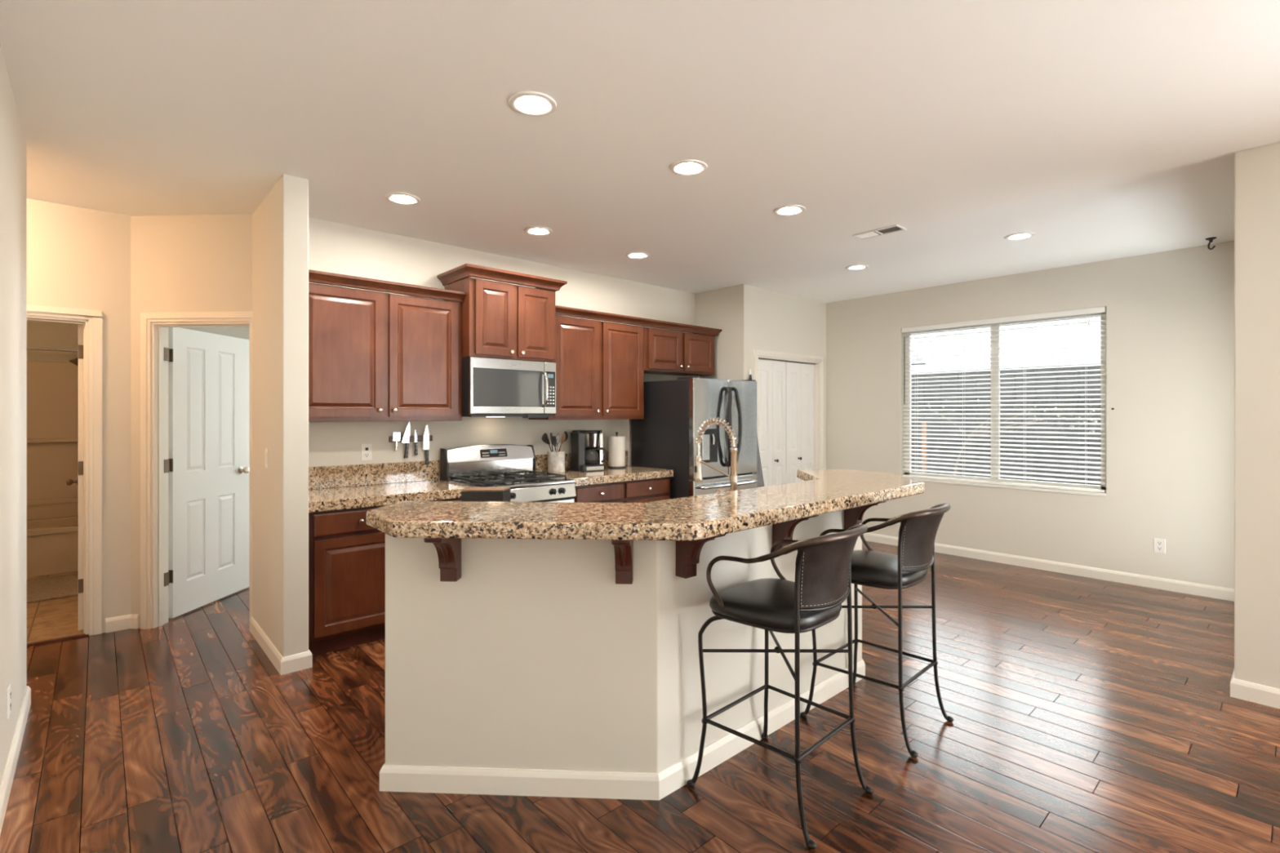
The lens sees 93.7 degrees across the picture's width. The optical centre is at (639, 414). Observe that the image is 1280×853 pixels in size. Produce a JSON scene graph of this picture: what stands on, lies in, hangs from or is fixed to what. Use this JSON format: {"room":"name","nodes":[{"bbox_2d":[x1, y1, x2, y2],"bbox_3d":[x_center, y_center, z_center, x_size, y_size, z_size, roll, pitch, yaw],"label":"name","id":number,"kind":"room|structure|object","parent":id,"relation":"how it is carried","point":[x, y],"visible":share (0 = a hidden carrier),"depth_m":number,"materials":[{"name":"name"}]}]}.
{"room":"kitchen","nodes":[
{"label":"kitchen","id":0,"kind":"room"},
{"bbox_2d":[0,45,26,786],"bbox_3d":[-0.301,0.052,-0.144,0.120,2.743,8.190,0,0,-42],"label":"wall","id":1,"kind":"structure","parent":0,"point":[13,145],"depth_m":2.46,"materials":[{"name":"white paint"}]},
{"bbox_2d":[6,683,11,719],"bbox_3d":[-2.437,1.109,2.320,0.009,0.116,0.072,0,0,-42],"label":"wall outlet","id":2,"kind":"object","parent":1,"relation":"attached to","point":[8,690],"visible":1,"depth_m":2.29,"materials":[{"name":"white plastic"}]},
{"bbox_2d":[0,685,31,834],"bbox_3d":[-0.301,1.378,-0.134,0.134,0.092,8.204,0,0,-42],"label":"baseboard","id":3,"kind":"structure","parent":1,"relation":"attached to","point":[10,769],"depth_m":2.39,"materials":[{"name":"white paint"}]},
{"bbox_2d":[26,198,130,632],"bbox_3d":[-4.083,0.052,3.451,1.760,2.743,0.115,0,0,-42],"label":"wall","id":4,"kind":"structure","parent":0,"point":[79,258],"depth_m":3.92,"materials":[{"name":"white paint"}]},
{"bbox_2d":[26,304,102,635],"bbox_3d":[-3.857,0.378,3.643,0.885,2.098,0.133,0,0,-42],"label":"door frame","id":5,"kind":"structure","parent":4,"relation":"attached to","point":[92,327],"depth_m":3.86,"materials":[{"name":"white paint"}]},
{"bbox_2d":[66,324,83,630],"bbox_3d":[-3.909,0.403,4.169,0.103,2.018,0.722,0,0,-44],"label":"door","id":6,"kind":"structure","parent":4,"relation":"in","point":[79,481],"depth_m":3.92,"materials":[{"name":"white paint"}]},
{"bbox_2d":[105,613,138,632],"bbox_3d":[-3.412,1.378,3.962,0.173,0.092,0.045,0,0,-28],"label":"baseboard","id":7,"kind":"structure","parent":4,"relation":"attached to","point":[131,620],"depth_m":3.96,"materials":[{"name":"white paint"}]},
{"bbox_2d":[26,320,248,362],"bbox_3d":[-4.265,0.052,7.264,6.600,2.743,0.100,0,0,-42],"label":"wall","id":8,"kind":"structure","parent":0,"point":[39,334],"depth_m":5.89,"materials":[{"name":"white paint"}]},
{"bbox_2d":[130,213,252,627],"bbox_3d":[-2.936,0.052,4.032,1.127,2.743,0.115,0,0,3],"label":"wall","id":9,"kind":"structure","parent":0,"point":[181,263],"depth_m":3.98,"materials":[{"name":"white paint"}]},
{"bbox_2d":[140,311,253,630],"bbox_3d":[-2.900,0.376,4.021,0.813,2.097,0.133,0,0,3],"label":"door frame","id":10,"kind":"structure","parent":9,"relation":"attached to","point":[154,326],"depth_m":3.98,"materials":[{"name":"white paint"}]},
{"bbox_2d":[164,327,248,617],"bbox_3d":[-3.254,0.403,4.497,0.167,2.018,0.846,0,0,7],"label":"door","id":11,"kind":"structure","parent":9,"relation":"in","point":[206,466],"depth_m":4.45,"materials":[{"name":"white paint"}]},
{"bbox_2d":[252,173,308,657],"bbox_3d":[-2.226,0.052,3.685,0.128,2.743,0.945,0,0,-42],"label":"wall","id":12,"kind":"structure","parent":0,"point":[280,223],"depth_m":3.37,"materials":[{"name":"white paint"}]},
{"bbox_2d":[265,448,268,468],"bbox_3d":[-2.232,0.264,3.589,0.010,0.116,0.072,0,0,-42],"label":"light switch","id":13,"kind":"object","parent":12,"relation":"attached to","point":[266,449],"visible":1,"depth_m":3.58,"materials":[{"name":"white plastic"}]},
{"bbox_2d":[249,617,312,675],"bbox_3d":[-2.201,1.378,3.658,0.156,0.092,0.899,0,0,-42],"label":"baseboard","id":14,"kind":"structure","parent":12,"relation":"attached to","point":[303,660],"depth_m":3.36,"materials":[{"name":"white paint"}]},
{"bbox_2d":[308,217,761,479],"bbox_3d":[-0.330,0.052,5.814,5.540,2.743,0.115,0,0,-42],"label":"wall","id":15,"kind":"structure","parent":0,"point":[333,247],"depth_m":4.65,"materials":[{"name":"white paint"}]},
{"bbox_2d":[361,444,371,460],"bbox_3d":[-1.945,0.271,4.273,0.072,0.116,0.009,0,0,-42],"label":"wall outlet","id":16,"kind":"object","parent":15,"relation":"attached to","point":[366,448],"visible":1,"depth_m":4.27,"materials":[{"name":"white plastic"}]},
{"bbox_2d":[364,446,368,451],"bbox_3d":[-1.944,0.249,4.272,0.036,0.036,0.004,0,0,-42],"label":"socket","id":17,"kind":"object","parent":16,"relation":"attached to","point":[366,448],"depth_m":4.27,"materials":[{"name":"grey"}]},
{"bbox_2d":[364,453,369,457],"bbox_3d":[-1.944,0.293,4.272,0.036,0.036,0.004,0,0,-42],"label":"socket","id":18,"kind":"object","parent":16,"relation":"attached to","point":[366,455],"depth_m":4.27,"materials":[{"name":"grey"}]},
{"bbox_2d":[308,460,439,489],"bbox_3d":[-1.944,0.430,4.267,1.069,0.148,0.020,0,0,-42],"label":"backsplash","id":19,"kind":"structure","parent":15,"relation":"attached to","point":[337,476],"depth_m":4.28,"materials":[{"name":"stone"}]},
{"bbox_2d":[308,269,466,422],"bbox_3d":[-1.788,-0.419,4.165,1.162,0.935,0.380,0,0,-42],"label":"upper cabinet","id":20,"kind":"object","parent":15,"relation":"attached to","point":[374,356],"visible":0.82,"depth_m":4.03,"materials":[{"name":"brown wood"}]},
{"bbox_2d":[389,435,432,442],"bbox_3d":[-1.707,0.184,4.482,0.320,0.044,0.018,0,0,-42],"label":"magnetic knife strip","id":21,"kind":"object","parent":15,"relation":"attached to","point":[420,438],"visible":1,"depth_m":4.48,"materials":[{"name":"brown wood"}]},
{"bbox_2d":[392,432,399,451],"bbox_3d":[-1.782,0.203,4.396,0.055,0.140,0.017,0,0,-42],"label":"cleaver","id":22,"kind":"object","parent":21,"relation":"hanging from","point":[396,436],"visible":1,"depth_m":4.39,"materials":[{"name":"silver metal"}]},
{"bbox_2d":[401,422,410,457],"bbox_3d":[-1.731,0.191,4.441,0.064,0.271,0.019,0,0,-42],"label":"knife","id":23,"kind":"object","parent":21,"relation":"attached to","point":[406,437],"visible":1,"depth_m":4.44,"materials":[{"name":"silver metal"}]},
{"bbox_2d":[413,429,417,454],"bbox_3d":[-1.675,0.211,4.491,0.024,0.190,0.019,0,0,-42],"label":"paring knife","id":24,"kind":"object","parent":21,"relation":"attached to","point":[415,452],"visible":1,"depth_m":4.49,"materials":[{"name":"silver metal"}]},
{"bbox_2d":[422,424,429,464],"bbox_3d":[-1.618,0.233,4.543,0.048,0.303,0.019,0,0,-42],"label":"carving knife","id":25,"kind":"object","parent":21,"relation":"hanging from","point":[426,435],"visible":1,"depth_m":4.54,"materials":[{"name":"silver metal"}]},
{"bbox_2d":[436,263,567,362],"bbox_3d":[-1.074,-0.743,4.728,0.868,0.649,0.500,0,0,-42],"label":"upper cabinet","id":26,"kind":"object","parent":15,"relation":"attached to","point":[500,320],"visible":0.97,"depth_m":4.54,"materials":[{"name":"brown wood"}]},
{"bbox_2d":[462,356,555,417],"bbox_3d":[-1.073,-0.192,4.727,0.744,0.444,0.503,0,0,-42],"label":"microwave","id":27,"kind":"object","parent":26,"relation":"attached to","point":[491,387],"visible":0.98,"depth_m":4.54,"materials":[{"name":"silver metal"}]},
{"bbox_2d":[552,435,559,448],"bbox_3d":[-0.749,0.254,5.353,0.072,0.116,0.009,0,0,-42],"label":"wall outlet","id":28,"kind":"object","parent":15,"relation":"attached to","point":[557,441],"visible":0.28,"depth_m":5.36,"materials":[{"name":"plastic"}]},
{"bbox_2d":[534,450,627,471],"bbox_3d":[-0.542,0.430,5.532,1.125,0.148,0.020,0,0,-42],"label":"backsplash","id":29,"kind":"structure","parent":15,"relation":"attached to","point":[541,460],"depth_m":5.27,"materials":[{"name":"stone"}]},
{"bbox_2d":[528,305,648,419],"bbox_3d":[-0.438,-0.419,5.383,1.065,0.935,0.380,0,0,-42],"label":"upper cabinet","id":30,"kind":"object","parent":15,"relation":"attached to","point":[600,365],"visible":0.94,"depth_m":5.25,"materials":[{"name":"brown wood"}]},
{"bbox_2d":[644,319,722,376],"bbox_3d":[0.351,-0.649,6.095,1.057,0.476,0.380,0,0,-42],"label":"upper cabinet","id":31,"kind":"object","parent":15,"relation":"attached to","point":[666,352],"visible":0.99,"depth_m":5.94,"materials":[{"name":"brown wood"}]},
{"bbox_2d":[385,509,862,773],"bbox_3d":[0.282,0.918,2.977,2.789,1.011,0.823,0,0,-42],"label":"wall","id":32,"kind":"structure","parent":0,"point":[535,657],"depth_m":2.26,"materials":[{"name":"white paint"}]},
{"bbox_2d":[423,537,461,582],"bbox_3d":[-0.709,0.515,2.167,0.062,0.205,0.200,0,0,3],"label":"corbel","id":33,"kind":"object","parent":32,"relation":"attached to","point":[448,549],"visible":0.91,"depth_m":2.20,"materials":[{"name":"brown wood"}]},
{"bbox_2d":[379,658,865,799],"bbox_3d":[0.325,1.378,2.868,2.828,0.092,0.770,0,0,-36],"label":"baseboard","id":34,"kind":"structure","parent":32,"relation":"attached to","point":[393,778],"depth_m":2.25,"materials":[{"name":"white paint"}]},
{"bbox_2d":[611,539,633,584],"bbox_3d":[-0.061,0.515,2.134,0.062,0.205,0.200,0,0,3],"label":"corbel","id":35,"kind":"object","parent":32,"relation":"attached to","point":[624,549],"visible":0.88,"depth_m":2.16,"materials":[{"name":"brown wood"}]},
{"bbox_2d":[366,469,924,541],"bbox_3d":[0.321,0.385,2.863,2.858,0.056,1.170,0,0,-42],"label":"countertop","id":36,"kind":"structure","parent":32,"relation":"on","point":[690,518],"depth_m":2.20,"materials":[{"name":"stone"}]},
{"bbox_2d":[675,533,725,578],"bbox_3d":[0.225,0.515,2.236,0.062,0.205,0.200,0,0,-42],"label":"corbel","id":37,"kind":"object","parent":32,"relation":"attached to","point":[687,553],"visible":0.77,"depth_m":2.25,"materials":[{"name":"brown wood"}]},
{"bbox_2d":[772,515,817,551],"bbox_3d":[0.685,0.515,2.652,0.062,0.205,0.200,0,0,-42],"label":"corbel","id":38,"kind":"object","parent":32,"relation":"attached to","point":[782,531],"visible":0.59,"depth_m":2.67,"materials":[{"name":"brown wood"}]},
{"bbox_2d":[844,501,886,529],"bbox_3d":[1.153,0.515,3.074,0.062,0.205,0.200,0,0,-42],"label":"corbel","id":39,"kind":"object","parent":32,"relation":"attached to","point":[853,517],"visible":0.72,"depth_m":3.09,"materials":[{"name":"brown wood"}]},
{"bbox_2d":[0,0,1279,302],"bbox_3d":[0.418,-1.394,3.172,8.270,0.150,12.450,0,0,-42],"label":"ceiling","id":40,"kind":"structure","parent":0,"point":[1099,130],"depth_m":2.67,"materials":[{"name":"white paint"}]},
{"bbox_2d":[385,192,420,204],"bbox_3d":[-1.450,-1.315,3.675,0.200,0.010,0.200,0,0,-42],"label":"recessed light","id":41,"kind":"object","parent":40,"relation":"in","point":[402,198],"visible":1,"depth_m":3.67,"materials":[{"name":"white"}]},
{"bbox_2d":[508,91,556,116],"bbox_3d":[-0.455,-1.315,2.553,0.200,0.010,0.200,0,0,-42],"label":"recessed light","id":42,"kind":"object","parent":40,"relation":"in","point":[533,104],"visible":1,"depth_m":2.54,"materials":[{"name":"white plastic"}]},
{"bbox_2d":[524,226,552,235],"bbox_3d":[-0.730,-1.315,4.325,0.200,0.010,0.200,0,0,-42],"label":"recessed light","id":43,"kind":"object","parent":40,"relation":"in","point":[537,231],"visible":1,"depth_m":4.32,"materials":[{"name":"white"}]},
{"bbox_2d":[625,252,649,258],"bbox_3d":[-0.020,-1.315,4.986,0.200,0.010,0.200,0,0,-42],"label":"recessed light","id":44,"kind":"object","parent":40,"relation":"in","point":[632,255],"visible":1,"depth_m":4.97,"materials":[{"name":"white"}]},
{"bbox_2d":[670,159,707,175],"bbox_3d":[0.261,-1.315,3.212,0.200,0.010,0.200,0,0,-42],"label":"recessed light","id":45,"kind":"object","parent":40,"relation":"in","point":[683,167],"visible":1,"depth_m":3.21,"materials":[{"name":"white"}]},
{"bbox_2d":[773,204,805,216],"bbox_3d":[0.968,-1.315,3.884,0.200,0.010,0.200,0,0,-42],"label":"recessed light","id":46,"kind":"object","parent":40,"relation":"in","point":[788,210],"visible":1,"depth_m":3.88,"materials":[{"name":"white"}]},
{"bbox_2d":[845,264,868,271],"bbox_3d":[1.952,-1.315,5.398,0.200,0.010,0.200,0,0,-42],"label":"recessed light","id":47,"kind":"object","parent":40,"relation":"in","point":[857,267],"visible":1,"depth_m":5.39,"materials":[{"name":"white"}]},
{"bbox_2d":[852,224,906,239],"bbox_3d":[1.732,-1.315,4.351,0.154,0.008,0.330,0,0,-42],"label":"ceiling vent","id":48,"kind":"object","parent":40,"relation":"in","point":[893,228],"visible":1,"depth_m":4.35,"materials":[{"name":"white plastic"}]},
{"bbox_2d":[1004,231,1035,240],"bbox_3d":[2.814,-1.315,4.452,0.200,0.010,0.200,0,0,-42],"label":"recessed light","id":49,"kind":"object","parent":40,"relation":"in","point":[1019,236],"visible":1,"depth_m":4.45,"materials":[{"name":"white"}]},
{"bbox_2d":[1204,236,1216,249],"bbox_3d":[4.285,-1.275,4.506,0.064,0.088,0.064,0,0,-31],"label":"ceiling hook","id":50,"kind":"object","parent":40,"relation":"attached to","point":[1210,239],"visible":1,"depth_m":4.50,"materials":[{"name":"black metal"}]},
{"bbox_2d":[0,541,1279,852],"bbox_3d":[0.418,1.482,3.172,8.270,0.124,12.450,0,0,-42],"label":"floor","id":51,"kind":"structure","parent":0,"point":[1090,715],"depth_m":2.53,"materials":[{"name":"brown wood"}]},
{"bbox_2d":[26,360,78,577],"bbox_3d":[-5.813,0.460,5.271,1.585,1.931,0.740,0,0,-42],"label":"shower stall","id":52,"kind":"object","parent":51,"relation":"on","point":[52,388],"visible":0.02,"depth_m":5.79,"materials":[{"name":"beige plastic"}]},
{"bbox_2d":[26,515,78,577],"bbox_3d":[-5.813,1.220,5.270,1.582,0.411,0.738,0,0,-42],"label":"tub","id":53,"kind":"object","parent":52,"relation":"in","point":[52,541],"depth_m":5.35,"materials":[{"name":"beige plastic"}]},
{"bbox_2d":[26,573,78,603],"bbox_3d":[-4.950,1.411,4.740,1.000,0.018,0.830,0,0,-42],"label":"bath rug","id":54,"kind":"object","parent":51,"relation":"on","point":[39,589],"visible":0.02,"depth_m":4.83,"materials":[{"name":"beige fabric"}]},
{"bbox_2d":[26,633,88,647],"bbox_3d":[-3.834,1.419,3.619,0.755,0.010,0.040,0,0,-42],"label":"trim","id":55,"kind":"structure","parent":51,"relation":"on","point":[45,642],"depth_m":3.76,"materials":[{"name":"brown wood"}]},
{"bbox_2d":[308,497,461,656],"bbox_3d":[-1.715,0.996,4.018,1.073,0.856,0.637,0,0,-42],"label":"base cabinet","id":56,"kind":"object","parent":51,"relation":"on","point":[347,555],"visible":0.28,"depth_m":3.60,"materials":[{"name":"brown wood"}]},
{"bbox_2d":[308,480,476,512],"bbox_3d":[-1.732,0.536,4.033,1.069,0.062,0.650,0,0,-42],"label":"countertop","id":57,"kind":"structure","parent":56,"relation":"on","point":[322,500],"depth_m":3.88,"materials":[{"name":"stone"}]},
{"bbox_2d":[440,444,576,502],"bbox_3d":[-0.997,0.824,4.605,0.784,1.160,0.747,0,0,-42],"label":"gas stove","id":58,"kind":"object","parent":51,"relation":"on","point":[513,467],"visible":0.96,"depth_m":4.61,"materials":[{"name":"silver metal"}]},
{"bbox_2d":[480,448,507,457],"bbox_3d":[-1.174,0.314,4.820,0.235,0.065,0.026,0,0,-42],"label":"control panel","id":59,"kind":"object","parent":58,"relation":"on","point":[484,452],"depth_m":4.82,"materials":[{"name":"black"}]},
{"bbox_2d":[448,475,575,488],"bbox_3d":[-0.994,0.517,4.602,0.766,0.023,0.635,0,0,-42],"label":"cooktop","id":60,"kind":"object","parent":58,"relation":"in","point":[556,482],"depth_m":4.44,"materials":[{"name":"black metal"}]},
{"bbox_2d":[531,497,574,502],"bbox_3d":[-0.990,0.967,4.598,0.760,0.875,0.727,0,0,-42],"label":"oven","id":61,"kind":"object","parent":58,"relation":"in","point":[533,499],"depth_m":4.49,"materials":[{"name":"silver metal"}]},
{"bbox_2d":[572,476,670,502],"bbox_3d":[-0.320,0.996,5.276,1.125,0.856,0.637,0,0,-42],"label":"base cabinet","id":62,"kind":"object","parent":51,"relation":"on","point":[644,491],"visible":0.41,"depth_m":5.09,"materials":[{"name":"brown wood"}]},
{"bbox_2d":[544,465,673,486],"bbox_3d":[-0.331,0.536,5.298,1.125,0.062,0.650,0,0,-42],"label":"countertop","id":63,"kind":"structure","parent":62,"relation":"on","point":[609,475],"depth_m":5.13,"materials":[{"name":"stone"}]},
{"bbox_2d":[547,450,564,473],"bbox_3d":[-0.724,0.414,5.199,0.152,0.182,0.152,0,0,-42],"label":"utensil crock","id":64,"kind":"object","parent":63,"relation":"on","point":[556,460],"visible":0.94,"depth_m":5.14,"materials":[{"name":"grey stone"}]},
{"bbox_2d":[542,432,551,451],"bbox_3d":[-0.760,0.327,5.167,0.147,0.330,0.106,0,0,-42],"label":"ladle","id":65,"kind":"object","parent":64,"relation":"in","point":[544,437],"visible":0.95,"depth_m":5.12,"materials":[{"name":"black plastic"}]},
{"bbox_2d":[550,435,556,452],"bbox_3d":[-0.718,0.340,5.158,0.078,0.303,0.072,0,0,-42],"label":"slotted turner","id":66,"kind":"object","parent":64,"relation":"in","point":[553,439],"visible":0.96,"depth_m":5.14,"materials":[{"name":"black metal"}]},
{"bbox_2d":[555,432,560,451],"bbox_3d":[-0.710,0.327,5.187,0.052,0.328,0.054,0,0,-42],"label":"whisk","id":67,"kind":"object","parent":64,"relation":"in","point":[557,433],"visible":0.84,"depth_m":5.18,"materials":[{"name":"silver metal"}]},
{"bbox_2d":[560,432,565,451],"bbox_3d":[-0.681,0.327,5.195,0.084,0.329,0.077,0,0,2],"label":"wooden spoon","id":68,"kind":"object","parent":64,"relation":"in","point":[563,437],"visible":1,"depth_m":5.18,"materials":[{"name":"brown wood"}]},
{"bbox_2d":[558,431,568,451],"bbox_3d":[-0.704,0.322,5.230,0.143,0.341,0.090,0,0,-42],"label":"serving spoon","id":69,"kind":"object","parent":64,"relation":"in","point":[565,432],"visible":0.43,"depth_m":5.25,"materials":[{"name":"brown wood"}]},
{"bbox_2d":[564,430,607,471],"bbox_3d":[-0.488,0.324,5.341,0.358,0.362,0.212,0,0,-34],"label":"coffee maker","id":70,"kind":"object","parent":63,"relation":"on","point":[587,448],"visible":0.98,"depth_m":5.30,"materials":[{"name":"black plastic"}]},
{"bbox_2d":[585,433,599,448],"bbox_3d":[-0.446,0.237,5.376,0.184,0.125,0.184,0,0,-34],"label":"basket","id":71,"kind":"object","parent":70,"relation":"on","point":[592,440],"depth_m":5.30,"materials":[{"name":"silver metal"}]},
{"bbox_2d":[607,431,626,468],"bbox_3d":[-0.219,0.337,5.661,0.176,0.336,0.176,0,0,-42],"label":"paper towel holder","id":72,"kind":"object","parent":63,"relation":"on","point":[616,433],"visible":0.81,"depth_m":5.59,"materials":[{"name":"black metal"}]},
{"bbox_2d":[608,435,625,466],"bbox_3d":[-0.219,0.351,5.661,0.160,0.280,0.160,0,0,-42],"label":"paper towel roll","id":73,"kind":"object","parent":72,"relation":"on","point":[616,445],"visible":1,"depth_m":5.59,"materials":[{"name":"white paper"}]},
{"bbox_2d":[631,376,758,498],"bbox_3d":[0.565,0.544,5.871,0.920,1.759,0.919,0,0,-42],"label":"refrigerator","id":74,"kind":"object","parent":51,"relation":"on","point":[674,411],"visible":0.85,"depth_m":5.52,"materials":[{"name":"silver metal"}]},
{"bbox_2d":[753,431,764,487],"bbox_3d":[1.197,0.509,6.013,0.206,0.869,0.051,0,0,-42],"label":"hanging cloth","id":75,"kind":"object","parent":74,"relation":"hanging from","point":[759,472],"visible":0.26,"depth_m":6.00,"materials":[{"name":"fabric"}]},
{"bbox_2d":[748,368,753,473],"bbox_3d":[1.144,0.481,6.091,0.200,1.885,0.111,0,0,-42],"label":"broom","id":76,"kind":"object","parent":51,"relation":"on","point":[750,374],"visible":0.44,"depth_m":6.10,"materials":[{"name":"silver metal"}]},
{"bbox_2d":[686,524,873,849],"bbox_3d":[0.552,0.913,2.278,0.521,1.020,0.556,0,0,-44],"label":"bar stool","id":77,"kind":"object","parent":51,"relation":"on","point":[823,570],"visible":1,"depth_m":2.15,"materials":[{"name":"black metal"}]},
{"bbox_2d":[800,502,953,757],"bbox_3d":[1.127,0.913,2.801,0.521,1.020,0.556,0,0,-44],"label":"bar stool","id":78,"kind":"object","parent":51,"relation":"on","point":[917,531],"visible":0.87,"depth_m":2.64,"materials":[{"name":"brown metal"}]},
{"bbox_3d":[0.105,0.996,3.173,2.608,0.857,1.091,0,0,-42],"label":"cabinet","id":79,"kind":"object","parent":51,"relation":"on","visible":0},
{"bbox_2d":[716,488,730,493],"bbox_3d":[0.096,0.536,3.183,2.605,0.062,1.118,0,0,-42],"label":"countertop","id":80,"kind":"structure","parent":79,"relation":"on","point":[717,490],"depth_m":3.98,"materials":[{"name":"stone"}]},
{"bbox_2d":[461,487,510,502],"bbox_3d":[-0.733,0.430,2.863,0.210,0.150,0.110,0,0,-2],"label":"box","id":81,"kind":"object","parent":80,"relation":"on","point":[468,494],"visible":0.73,"depth_m":2.81,"materials":[{"name":"black"}]},
{"bbox_2d":[693,417,737,490],"bbox_3d":[0.405,0.261,3.073,0.109,0.488,0.290,0,0,-42],"label":"kitchen faucet","id":82,"kind":"object","parent":80,"relation":"on","point":[698,477],"visible":0.93,"depth_m":3.02,"materials":[{"name":"silver metal"}]},
{"bbox_2d":[695,285,736,380],"bbox_3d":[0.834,0.052,6.406,0.100,2.743,0.565,0,0,-42],"label":"wall","id":83,"kind":"structure","parent":0,"point":[714,308],"depth_m":6.30,"materials":[{"name":"white paint"}]},
{"bbox_2d":[736,284,826,469],"bbox_3d":[1.598,0.052,6.648,1.560,2.743,0.100,0,0,-42],"label":"wall","id":84,"kind":"structure","parent":0,"point":[768,320],"depth_m":6.46,"materials":[{"name":"white paint"}]},
{"bbox_2d":[758,358,816,486],"bbox_3d":[1.638,0.406,6.664,1.148,1.996,0.089,0,0,-42],"label":"door","id":85,"kind":"structure","parent":84,"relation":"in","point":[785,389],"depth_m":6.65,"materials":[{"name":"white paint"}]},
{"bbox_2d":[754,349,823,469],"bbox_3d":[1.629,0.378,6.673,1.310,2.098,0.133,0,0,-42],"label":"door frame","id":86,"kind":"structure","parent":84,"relation":"attached to","point":[758,353],"depth_m":7.03,"materials":[{"name":"white paint"}]},
{"bbox_2d":[784,240,1234,589],"bbox_3d":[3.243,0.052,6.101,0.150,2.743,4.475,0,0,-42],"label":"wall","id":87,"kind":"structure","parent":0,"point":[1170,314],"depth_m":5.09,"materials":[{"name":"white paint"}]},
{"bbox_2d":[902,306,1106,493],"bbox_3d":[3.426,-0.123,5.828,0.076,1.603,1.760,0,0,-42],"label":"window blind","id":88,"kind":"object","parent":87,"relation":"attached to","point":[1089,311],"visible":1,"depth_m":5.70,"materials":[{"name":"white plastic"}]},
{"bbox_2d":[902,312,1106,496],"bbox_3d":[3.451,-0.112,5.851,0.147,1.636,1.784,0,0,-42],"label":"window","id":89,"kind":"structure","parent":87,"relation":"attached to","point":[1103,486],"depth_m":5.85,"materials":[{"name":"white plastic"}]},
{"bbox_2d":[862,532,1234,601],"bbox_3d":[3.403,1.378,5.801,0.014,0.092,3.575,0,0,-42],"label":"baseboard","id":90,"kind":"structure","parent":87,"relation":"attached to","point":[1189,588],"depth_m":5.27,"materials":[{"name":"white paint"}]},
{"bbox_2d":[1154,537,1165,553],"bbox_3d":[4.231,1.072,4.888,0.009,0.116,0.072,0,0,-42],"label":"wall outlet","id":91,"kind":"object","parent":87,"relation":"attached to","point":[1159,544],"visible":1,"depth_m":4.88,"materials":[{"name":"white plastic"}]},
{"bbox_2d":[1156,541,1162,545],"bbox_3d":[4.229,1.050,4.887,0.004,0.036,0.036,0,0,-42],"label":"socket","id":92,"kind":"object","parent":91,"relation":"attached to","point":[1158,543],"depth_m":4.89,"materials":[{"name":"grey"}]},
{"bbox_2d":[1156,546,1162,551],"bbox_3d":[4.229,1.094,4.887,0.004,0.036,0.036,0,0,-42],"label":"socket","id":93,"kind":"object","parent":91,"relation":"attached to","point":[1158,548],"depth_m":4.89,"materials":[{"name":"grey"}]},
{"bbox_2d":[1234,142,1279,688],"bbox_3d":[4.459,0.052,1.492,0.120,2.755,4.240,0,0,-42],"label":"wall","id":94,"kind":"structure","parent":0,"point":[1256,170],"depth_m":2.96,"materials":[{"name":"white paint"}]},
{"bbox_2d":[1230,669,1279,708],"bbox_3d":[4.542,1.378,1.576,0.384,0.092,4.254,0,0,-42],"label":"baseboard","id":95,"kind":"structure","parent":94,"relation":"attached to","point":[1267,695],"depth_m":2.96,"materials":[{"name":"white paint"}]},
{"bbox_3d":[-4.481,0.052,5.086,0.100,2.743,2.845,0,0,-42],"label":"wall","id":96,"kind":"structure","parent":0,"visible":0},
{"bbox_2d":[26,346,78,352],"bbox_3d":[-5.604,-0.576,5.045,1.619,0.060,0.060,0,0,-42],"label":"shower rod","id":97,"kind":"object","parent":96,"relation":"attached to","point":[28,348],"visible":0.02,"depth_m":5.36,"materials":[{"name":"silver metal"}]},
{"bbox_2d":[68,357,78,366],"bbox_3d":[-5.331,-0.516,5.763,0.223,0.129,0.089,0,0,-42],"label":"shower","id":98,"kind":"object","parent":96,"relation":"attached to","point":[75,361],"visible":0.41,"depth_m":5.70,"materials":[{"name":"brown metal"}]},
{"label":"outside","id":99,"kind":"structure","parent":0,"visible":0},
{"bbox_3d":[8.600,1.699,11.800,15.420,0.150,22.000,0,0,-42],"label":"ground","id":100,"kind":"structure","parent":99,"visible":0},
{"bbox_2d":[921,422,926,473],"bbox_3d":[3.963,0.864,8.371,0.048,1.520,0.048,0,0,-42],"label":"wooden stake","id":101,"kind":"object","parent":100,"relation":"on","point":[922,424],"visible":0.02,"depth_m":8.36,"materials":[{"name":"brown wood"}]},
{"bbox_2d":[911,365,1100,485],"bbox_3d":[5.306,0.494,8.492,0.064,2.260,17.500,0,0,-42],"label":"fence","id":102,"kind":"object","parent":100,"relation":"on","point":[1095,367],"visible":0.03,"depth_m":8.43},
{"bbox_2d":[911,315,1100,480],"bbox_3d":[8.269,-0.776,12.175,4.410,4.800,25.000,0,0,-42],"label":"sky","id":103,"kind":"structure","parent":100,"relation":"on","point":[1095,318],"depth_m":11.58,"materials":[{"name":"white"}]},
{"bbox_2d":[916,396,1100,475],"bbox_3d":[4.757,0.663,8.034,0.694,1.923,2.926,0,0,-42],"label":"young tree","id":104,"kind":"object","parent":100,"relation":"on","point":[983,433],"visible":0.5,"depth_m":8.04,"materials":[{"name":"brown plant"}]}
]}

